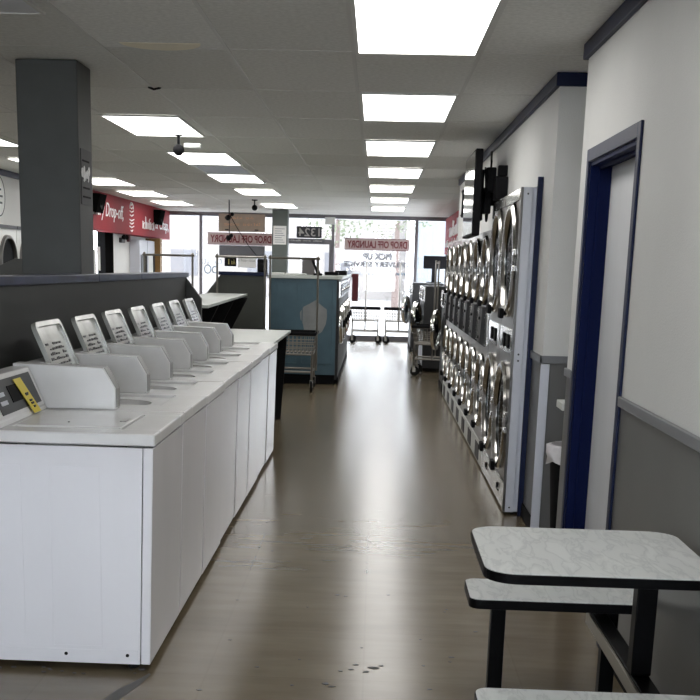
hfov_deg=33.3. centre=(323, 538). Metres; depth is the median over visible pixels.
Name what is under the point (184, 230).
window
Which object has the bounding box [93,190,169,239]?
fascia sign
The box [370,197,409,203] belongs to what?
recessed light
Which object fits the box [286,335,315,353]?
wire basket
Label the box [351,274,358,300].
board
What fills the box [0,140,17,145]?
diffuser
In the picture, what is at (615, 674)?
baseboard
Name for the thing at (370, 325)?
ground
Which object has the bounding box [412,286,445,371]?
washer
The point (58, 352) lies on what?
print
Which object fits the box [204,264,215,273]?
lettering
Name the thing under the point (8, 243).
dryer
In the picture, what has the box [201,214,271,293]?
window
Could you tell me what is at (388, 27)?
recessed light
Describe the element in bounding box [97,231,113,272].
doorway
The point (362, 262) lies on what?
window lettering
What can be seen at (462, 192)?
wall clock
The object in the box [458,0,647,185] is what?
trim
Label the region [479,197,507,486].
dryer
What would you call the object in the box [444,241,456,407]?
dryer
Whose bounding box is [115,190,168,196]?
recessed light
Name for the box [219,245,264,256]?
board
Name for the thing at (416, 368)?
cart
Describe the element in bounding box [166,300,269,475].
washer
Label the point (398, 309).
cart
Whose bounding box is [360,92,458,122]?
recessed light
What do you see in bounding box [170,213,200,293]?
window
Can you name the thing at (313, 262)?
handle
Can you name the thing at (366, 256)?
window lettering
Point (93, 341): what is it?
print
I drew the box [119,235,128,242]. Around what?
emergency light
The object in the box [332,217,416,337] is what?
window
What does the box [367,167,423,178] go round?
recessed light
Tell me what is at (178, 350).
washer
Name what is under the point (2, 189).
round sign
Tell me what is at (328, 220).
wall
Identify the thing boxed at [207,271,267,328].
wall
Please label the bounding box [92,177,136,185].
recessed light
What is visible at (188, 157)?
recessed light
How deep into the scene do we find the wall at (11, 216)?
15.39 m
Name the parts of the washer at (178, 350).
lid, panel, panel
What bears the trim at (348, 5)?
attached to the ceiling
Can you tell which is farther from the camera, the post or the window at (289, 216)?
the window at (289, 216)
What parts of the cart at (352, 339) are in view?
frame, hanging rail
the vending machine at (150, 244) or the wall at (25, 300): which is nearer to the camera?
the wall at (25, 300)
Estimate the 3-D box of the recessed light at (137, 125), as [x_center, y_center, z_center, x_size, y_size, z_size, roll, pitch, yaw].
[-1.377,-3.383,9.579,0.615,0.014,1.390,2,13,2]
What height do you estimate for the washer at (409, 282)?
1.300 m
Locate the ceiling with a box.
[0,0,624,216]
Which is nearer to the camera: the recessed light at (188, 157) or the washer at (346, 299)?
the recessed light at (188, 157)
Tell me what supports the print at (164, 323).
attached to the washer at (196, 341)
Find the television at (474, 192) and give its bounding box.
[462,148,496,238]
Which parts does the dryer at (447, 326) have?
panel, door, panel, door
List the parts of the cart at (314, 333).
frame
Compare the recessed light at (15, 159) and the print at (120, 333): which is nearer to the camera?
the print at (120, 333)
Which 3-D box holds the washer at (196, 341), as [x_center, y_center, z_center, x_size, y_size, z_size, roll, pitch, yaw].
[-0.835,-0.972,8.098,0.744,1.279,0.689,2,13,2]
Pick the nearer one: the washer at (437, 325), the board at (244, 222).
the washer at (437, 325)
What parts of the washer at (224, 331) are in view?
lid, panel, panel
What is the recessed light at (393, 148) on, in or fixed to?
in the ceiling
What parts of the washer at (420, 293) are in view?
panel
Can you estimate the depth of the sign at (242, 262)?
25.37 m
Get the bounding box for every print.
[45,341,71,363]
[82,159,90,198]
[83,333,104,352]
[112,327,129,343]
[137,322,152,336]
[158,317,170,330]
[174,313,185,325]
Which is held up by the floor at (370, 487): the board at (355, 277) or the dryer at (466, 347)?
the dryer at (466, 347)
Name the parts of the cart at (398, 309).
frame, hanging rail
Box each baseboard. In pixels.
[521,503,530,526]
[614,671,626,692]
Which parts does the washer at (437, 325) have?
door glass, kick plate, panel, control panel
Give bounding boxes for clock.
[460,190,463,217]
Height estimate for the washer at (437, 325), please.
1.300 m
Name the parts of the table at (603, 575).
leg, bench seat, bench seat, leg, table post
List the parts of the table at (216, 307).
shelf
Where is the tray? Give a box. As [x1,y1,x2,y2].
[285,273,306,274]
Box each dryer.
[0,224,17,264]
[16,226,21,258]
[440,243,452,399]
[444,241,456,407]
[448,239,462,417]
[452,239,467,426]
[457,237,474,438]
[463,233,482,451]
[470,230,491,467]
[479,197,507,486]
[489,187,536,511]
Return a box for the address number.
[296,226,321,237]
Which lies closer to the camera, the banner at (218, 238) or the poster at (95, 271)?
the poster at (95, 271)
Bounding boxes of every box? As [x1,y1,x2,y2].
[302,257,314,274]
[493,165,507,200]
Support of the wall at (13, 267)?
on the floor at (370, 487)
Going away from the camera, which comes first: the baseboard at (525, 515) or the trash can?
the trash can
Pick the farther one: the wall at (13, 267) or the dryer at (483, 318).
the wall at (13, 267)
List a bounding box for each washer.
[0,366,183,667]
[13,319,206,612]
[71,314,225,573]
[101,309,238,539]
[128,306,251,516]
[149,302,261,494]
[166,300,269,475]
[182,298,277,462]
[334,280,345,383]
[340,280,346,375]
[342,279,348,369]
[344,278,349,363]
[345,278,351,357]
[401,282,425,346]
[402,282,443,351]
[410,285,442,363]
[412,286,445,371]
[430,290,446,391]
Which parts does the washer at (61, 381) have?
lid, panel, panel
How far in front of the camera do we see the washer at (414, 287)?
22.44 m
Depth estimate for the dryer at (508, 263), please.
7.53 m
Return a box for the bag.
[325,272,338,275]
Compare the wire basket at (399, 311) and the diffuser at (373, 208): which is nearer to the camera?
the diffuser at (373, 208)
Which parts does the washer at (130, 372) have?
lid, panel, panel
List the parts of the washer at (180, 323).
lid, panel, panel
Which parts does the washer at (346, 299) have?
panel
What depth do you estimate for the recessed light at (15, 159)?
12.90 m
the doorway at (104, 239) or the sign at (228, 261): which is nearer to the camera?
the doorway at (104, 239)
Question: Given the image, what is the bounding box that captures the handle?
[312,257,321,275]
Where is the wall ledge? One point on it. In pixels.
(560, 404)
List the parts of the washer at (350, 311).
panel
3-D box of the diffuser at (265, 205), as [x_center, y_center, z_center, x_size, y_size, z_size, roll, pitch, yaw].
[-0.828,-6.195,21.716,0.583,0.008,1.358,2,13,2]
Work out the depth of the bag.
17.06 m
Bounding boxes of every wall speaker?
[93,193,106,213]
[153,210,164,224]
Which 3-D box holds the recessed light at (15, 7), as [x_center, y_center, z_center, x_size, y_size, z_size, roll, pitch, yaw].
[-1.601,-2.238,4.635,0.615,0.014,1.390,2,13,2]
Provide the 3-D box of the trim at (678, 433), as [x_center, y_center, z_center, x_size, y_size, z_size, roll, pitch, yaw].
[1.044,0.218,1.375,0.016,0.042,9.670,2,13,2]
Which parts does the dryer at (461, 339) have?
lint door, panel, door, panel, door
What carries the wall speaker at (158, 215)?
attached to the fascia sign at (122, 216)
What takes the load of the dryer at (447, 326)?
on the floor at (370, 487)
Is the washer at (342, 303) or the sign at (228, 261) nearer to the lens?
the washer at (342, 303)
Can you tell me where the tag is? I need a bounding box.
[13,377,40,412]
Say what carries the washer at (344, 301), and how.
on the floor at (370, 487)
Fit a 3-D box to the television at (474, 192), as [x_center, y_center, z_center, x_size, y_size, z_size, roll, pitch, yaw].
[1.336,-2.866,9.777,0.251,0.665,1.060,2,13,2]
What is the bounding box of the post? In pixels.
[145,238,161,271]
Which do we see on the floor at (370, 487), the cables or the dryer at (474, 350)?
the dryer at (474, 350)
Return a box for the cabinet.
[267,274,350,384]
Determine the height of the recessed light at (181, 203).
0.014 m
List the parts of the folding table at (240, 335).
support panel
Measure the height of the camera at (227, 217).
1.004 m
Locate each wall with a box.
[0,175,145,272]
[0,259,21,274]
[0,272,201,368]
[170,211,447,341]
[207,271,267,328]
[325,217,334,224]
[458,0,699,695]
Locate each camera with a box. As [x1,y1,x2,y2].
[173,134,201,155]
[225,200,256,255]
[252,199,257,210]
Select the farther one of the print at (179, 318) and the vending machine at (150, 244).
the vending machine at (150, 244)
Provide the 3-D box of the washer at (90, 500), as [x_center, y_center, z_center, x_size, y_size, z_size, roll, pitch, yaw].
[-0.992,-0.109,4.760,0.744,1.108,0.689,2,13,2]
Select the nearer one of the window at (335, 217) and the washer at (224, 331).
the washer at (224, 331)
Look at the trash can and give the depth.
6.65 m
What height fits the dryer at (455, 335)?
1.848 m
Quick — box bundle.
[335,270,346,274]
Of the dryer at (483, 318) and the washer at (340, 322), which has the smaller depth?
the dryer at (483, 318)
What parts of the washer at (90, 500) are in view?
display panel, rail, lid, panel, panel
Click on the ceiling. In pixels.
(549, 27)
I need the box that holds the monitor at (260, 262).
[257,259,267,271]
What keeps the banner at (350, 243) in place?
attached to the window at (335, 217)
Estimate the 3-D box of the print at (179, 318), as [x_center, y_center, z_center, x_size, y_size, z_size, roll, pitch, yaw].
[-1.070,-1.617,8.761,0.062,0.142,0.291,2,13,2]
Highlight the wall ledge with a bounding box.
[556,399,564,410]
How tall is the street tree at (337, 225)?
6.119 m
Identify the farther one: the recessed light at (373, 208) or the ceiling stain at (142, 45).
the recessed light at (373, 208)
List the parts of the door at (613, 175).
panel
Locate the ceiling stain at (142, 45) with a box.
[119,42,199,50]
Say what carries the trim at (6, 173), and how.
attached to the wall at (11, 216)
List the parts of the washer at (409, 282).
panel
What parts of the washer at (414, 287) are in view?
door glass, panel, control panel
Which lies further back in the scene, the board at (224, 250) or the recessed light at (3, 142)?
the board at (224, 250)
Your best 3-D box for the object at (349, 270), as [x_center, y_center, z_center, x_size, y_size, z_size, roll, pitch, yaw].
[1.014,-5.769,25.319,0.981,0.113,0.014,2,13,2]
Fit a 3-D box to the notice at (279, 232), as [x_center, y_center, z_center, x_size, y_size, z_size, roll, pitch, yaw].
[-0.881,-6.057,23.288,0.260,0.360,0.006,2,13,2]
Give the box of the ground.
[266,291,409,336]
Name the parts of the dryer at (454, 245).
panel, door, panel, door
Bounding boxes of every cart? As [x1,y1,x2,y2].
[142,252,194,286]
[215,254,266,329]
[268,255,319,391]
[349,262,381,343]
[383,262,408,343]
[410,260,440,375]
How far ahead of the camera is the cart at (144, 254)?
14.67 m
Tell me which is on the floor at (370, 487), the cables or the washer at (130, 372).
the washer at (130, 372)
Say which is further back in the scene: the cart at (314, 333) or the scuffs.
the cart at (314, 333)
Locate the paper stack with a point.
(273, 273)
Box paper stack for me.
[272,272,284,274]
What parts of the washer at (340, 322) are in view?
kick plate, panel, control panel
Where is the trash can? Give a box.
[546,441,561,527]
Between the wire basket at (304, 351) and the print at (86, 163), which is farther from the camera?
the wire basket at (304, 351)
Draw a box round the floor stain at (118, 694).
[104,673,150,699]
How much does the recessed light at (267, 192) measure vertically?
0.014 m
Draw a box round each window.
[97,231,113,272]
[162,216,407,299]
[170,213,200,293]
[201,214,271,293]
[289,216,332,240]
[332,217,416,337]
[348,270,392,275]
[415,219,446,285]
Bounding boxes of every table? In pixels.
[199,293,247,328]
[231,329,290,418]
[464,526,699,699]
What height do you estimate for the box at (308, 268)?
0.240 m
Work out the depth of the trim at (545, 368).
7.04 m
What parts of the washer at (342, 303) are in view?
panel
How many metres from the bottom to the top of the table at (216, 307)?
1.200 m
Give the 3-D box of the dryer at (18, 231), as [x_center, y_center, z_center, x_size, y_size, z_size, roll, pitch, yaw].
[-3.872,-2.890,14.569,0.460,1.940,0.770,2,13,2]
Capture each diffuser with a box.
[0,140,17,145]
[262,204,295,207]
[371,198,407,202]
[372,207,403,210]
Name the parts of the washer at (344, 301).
panel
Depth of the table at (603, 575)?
3.48 m
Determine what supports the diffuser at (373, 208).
attached to the recessed light at (373, 208)
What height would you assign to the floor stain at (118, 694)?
0.001 m
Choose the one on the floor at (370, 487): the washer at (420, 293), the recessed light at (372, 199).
the washer at (420, 293)
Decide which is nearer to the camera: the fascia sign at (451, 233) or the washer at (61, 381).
the washer at (61, 381)
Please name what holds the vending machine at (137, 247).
on the floor at (370, 487)
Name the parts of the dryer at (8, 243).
trim, door glass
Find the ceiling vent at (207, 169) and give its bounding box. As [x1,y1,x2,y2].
[190,164,253,174]
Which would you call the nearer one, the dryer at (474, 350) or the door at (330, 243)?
the dryer at (474, 350)
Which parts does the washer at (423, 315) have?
door glass, panel, control panel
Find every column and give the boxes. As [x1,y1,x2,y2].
[15,59,93,274]
[272,209,288,272]
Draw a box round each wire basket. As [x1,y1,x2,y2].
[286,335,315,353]
[351,309,379,320]
[384,310,408,321]
[412,328,440,343]
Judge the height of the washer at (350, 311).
1.380 m
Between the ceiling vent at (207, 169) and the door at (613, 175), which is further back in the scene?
the ceiling vent at (207, 169)
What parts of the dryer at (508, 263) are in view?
door handle, panel, door glass, door, door handle, door glass, door, panel, header panel, side strip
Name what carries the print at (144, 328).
attached to the washer at (178, 350)
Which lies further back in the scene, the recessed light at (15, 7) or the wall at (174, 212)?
the wall at (174, 212)
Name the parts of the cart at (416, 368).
frame, hanging rail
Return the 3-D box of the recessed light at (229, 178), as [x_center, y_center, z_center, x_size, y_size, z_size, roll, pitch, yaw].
[-1.127,-4.666,15.117,0.615,0.014,1.390,2,13,2]
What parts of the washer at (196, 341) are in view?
lid, panel, panel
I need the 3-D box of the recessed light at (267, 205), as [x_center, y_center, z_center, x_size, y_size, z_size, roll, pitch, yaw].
[-0.828,-6.194,21.716,0.615,0.014,1.390,2,13,2]
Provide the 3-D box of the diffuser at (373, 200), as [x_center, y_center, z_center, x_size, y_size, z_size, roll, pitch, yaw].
[1.075,-5.553,19.158,0.598,0.008,1.358,2,13,2]
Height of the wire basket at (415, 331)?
0.235 m
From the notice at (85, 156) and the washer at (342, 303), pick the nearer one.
the notice at (85, 156)
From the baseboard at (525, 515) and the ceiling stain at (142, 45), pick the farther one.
the baseboard at (525, 515)
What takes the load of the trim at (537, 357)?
attached to the wall at (648, 70)
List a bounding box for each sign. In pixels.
[0,175,4,217]
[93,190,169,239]
[224,258,236,265]
[238,258,255,267]
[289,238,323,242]
[444,210,458,253]
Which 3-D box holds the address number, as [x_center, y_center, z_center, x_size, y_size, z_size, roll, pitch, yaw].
[-0.318,-6.600,25.131,0.540,0.240,0.015,2,13,2]
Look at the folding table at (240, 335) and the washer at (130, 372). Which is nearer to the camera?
the washer at (130, 372)
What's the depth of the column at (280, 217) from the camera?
23.36 m
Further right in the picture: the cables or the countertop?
the cables
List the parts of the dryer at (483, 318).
door handle, lint door, panel, door glass, door, panel, door glass, door, header panel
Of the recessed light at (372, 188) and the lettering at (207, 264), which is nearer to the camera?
the recessed light at (372, 188)
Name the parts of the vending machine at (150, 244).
coin panel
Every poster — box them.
[94,249,96,272]
[97,247,100,270]
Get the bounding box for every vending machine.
[130,239,147,272]
[147,241,154,271]
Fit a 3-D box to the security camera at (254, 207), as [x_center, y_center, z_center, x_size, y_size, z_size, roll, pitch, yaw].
[-1.189,-5.728,20.047,0.100,0.184,0.100,2,13,2]
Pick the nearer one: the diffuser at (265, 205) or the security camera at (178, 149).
the security camera at (178, 149)
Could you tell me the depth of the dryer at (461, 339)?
11.77 m
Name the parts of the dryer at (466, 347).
lint door, door glass, panel, door, panel, door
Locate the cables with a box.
[482,151,496,221]
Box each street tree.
[307,219,373,271]
[366,220,431,306]
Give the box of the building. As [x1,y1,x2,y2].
[413,221,445,283]
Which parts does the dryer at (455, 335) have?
lint door, panel, door, door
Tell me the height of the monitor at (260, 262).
0.200 m
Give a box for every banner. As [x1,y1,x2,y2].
[208,232,271,245]
[345,238,409,250]
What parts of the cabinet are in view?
panel, panel moulding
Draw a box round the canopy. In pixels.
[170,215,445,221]
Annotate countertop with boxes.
[267,274,350,279]
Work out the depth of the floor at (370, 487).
5.88 m
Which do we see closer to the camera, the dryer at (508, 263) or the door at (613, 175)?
the door at (613, 175)
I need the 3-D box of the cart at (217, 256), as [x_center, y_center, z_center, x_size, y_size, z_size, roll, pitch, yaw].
[-1.068,-2.780,14.951,0.660,1.686,0.688,2,13,2]
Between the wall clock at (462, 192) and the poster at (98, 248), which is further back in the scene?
the poster at (98, 248)
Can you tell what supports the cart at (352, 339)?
on the floor at (370, 487)
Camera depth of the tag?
4.79 m
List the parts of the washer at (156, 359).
lid, panel, panel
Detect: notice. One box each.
[80,148,91,205]
[273,226,285,244]
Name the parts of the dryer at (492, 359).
door handle, panel, door glass, door, door handle, door, door glass, panel, header panel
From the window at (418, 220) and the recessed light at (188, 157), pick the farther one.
the window at (418, 220)
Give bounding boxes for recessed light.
[0,0,45,14]
[0,137,17,146]
[5,157,18,161]
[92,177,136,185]
[99,114,204,136]
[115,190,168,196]
[149,200,194,205]
[166,151,241,165]
[206,174,265,182]
[233,188,281,195]
[259,203,297,207]
[351,0,503,55]
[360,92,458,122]
[364,139,436,156]
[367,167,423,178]
[369,185,415,192]
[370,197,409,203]
[371,206,405,211]
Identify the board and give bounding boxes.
[219,213,264,231]
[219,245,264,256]
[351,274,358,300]
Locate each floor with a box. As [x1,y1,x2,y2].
[0,340,623,699]
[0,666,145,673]
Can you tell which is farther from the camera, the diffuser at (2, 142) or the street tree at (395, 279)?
the street tree at (395, 279)
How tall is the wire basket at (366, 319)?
0.235 m
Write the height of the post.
2.040 m
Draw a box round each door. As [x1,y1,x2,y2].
[289,241,332,271]
[561,120,643,647]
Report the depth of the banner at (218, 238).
25.27 m
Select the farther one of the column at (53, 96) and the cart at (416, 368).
the cart at (416, 368)
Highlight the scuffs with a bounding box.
[197,550,477,690]
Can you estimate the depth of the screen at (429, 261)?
23.31 m
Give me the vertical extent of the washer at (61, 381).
1.279 m
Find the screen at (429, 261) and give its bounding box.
[423,256,446,282]
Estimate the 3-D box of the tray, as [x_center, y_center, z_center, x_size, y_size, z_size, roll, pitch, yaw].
[-0.383,-3.611,15.929,0.280,0.025,0.240,2,13,2]
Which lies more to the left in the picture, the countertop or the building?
the countertop
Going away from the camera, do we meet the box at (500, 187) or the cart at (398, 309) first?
the box at (500, 187)
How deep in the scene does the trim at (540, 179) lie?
7.35 m
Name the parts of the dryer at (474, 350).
lint door, door glass, panel, door, panel, door glass, door, header panel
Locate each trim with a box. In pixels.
[0,0,582,216]
[0,169,18,179]
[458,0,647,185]
[517,177,543,515]
[530,351,567,363]
[530,364,549,527]
[564,368,699,452]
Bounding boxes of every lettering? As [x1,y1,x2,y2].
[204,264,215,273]
[344,261,407,267]
[363,253,391,259]
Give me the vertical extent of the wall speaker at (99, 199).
0.289 m
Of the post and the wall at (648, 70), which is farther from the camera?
the post
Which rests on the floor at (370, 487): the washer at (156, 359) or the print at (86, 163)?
the washer at (156, 359)

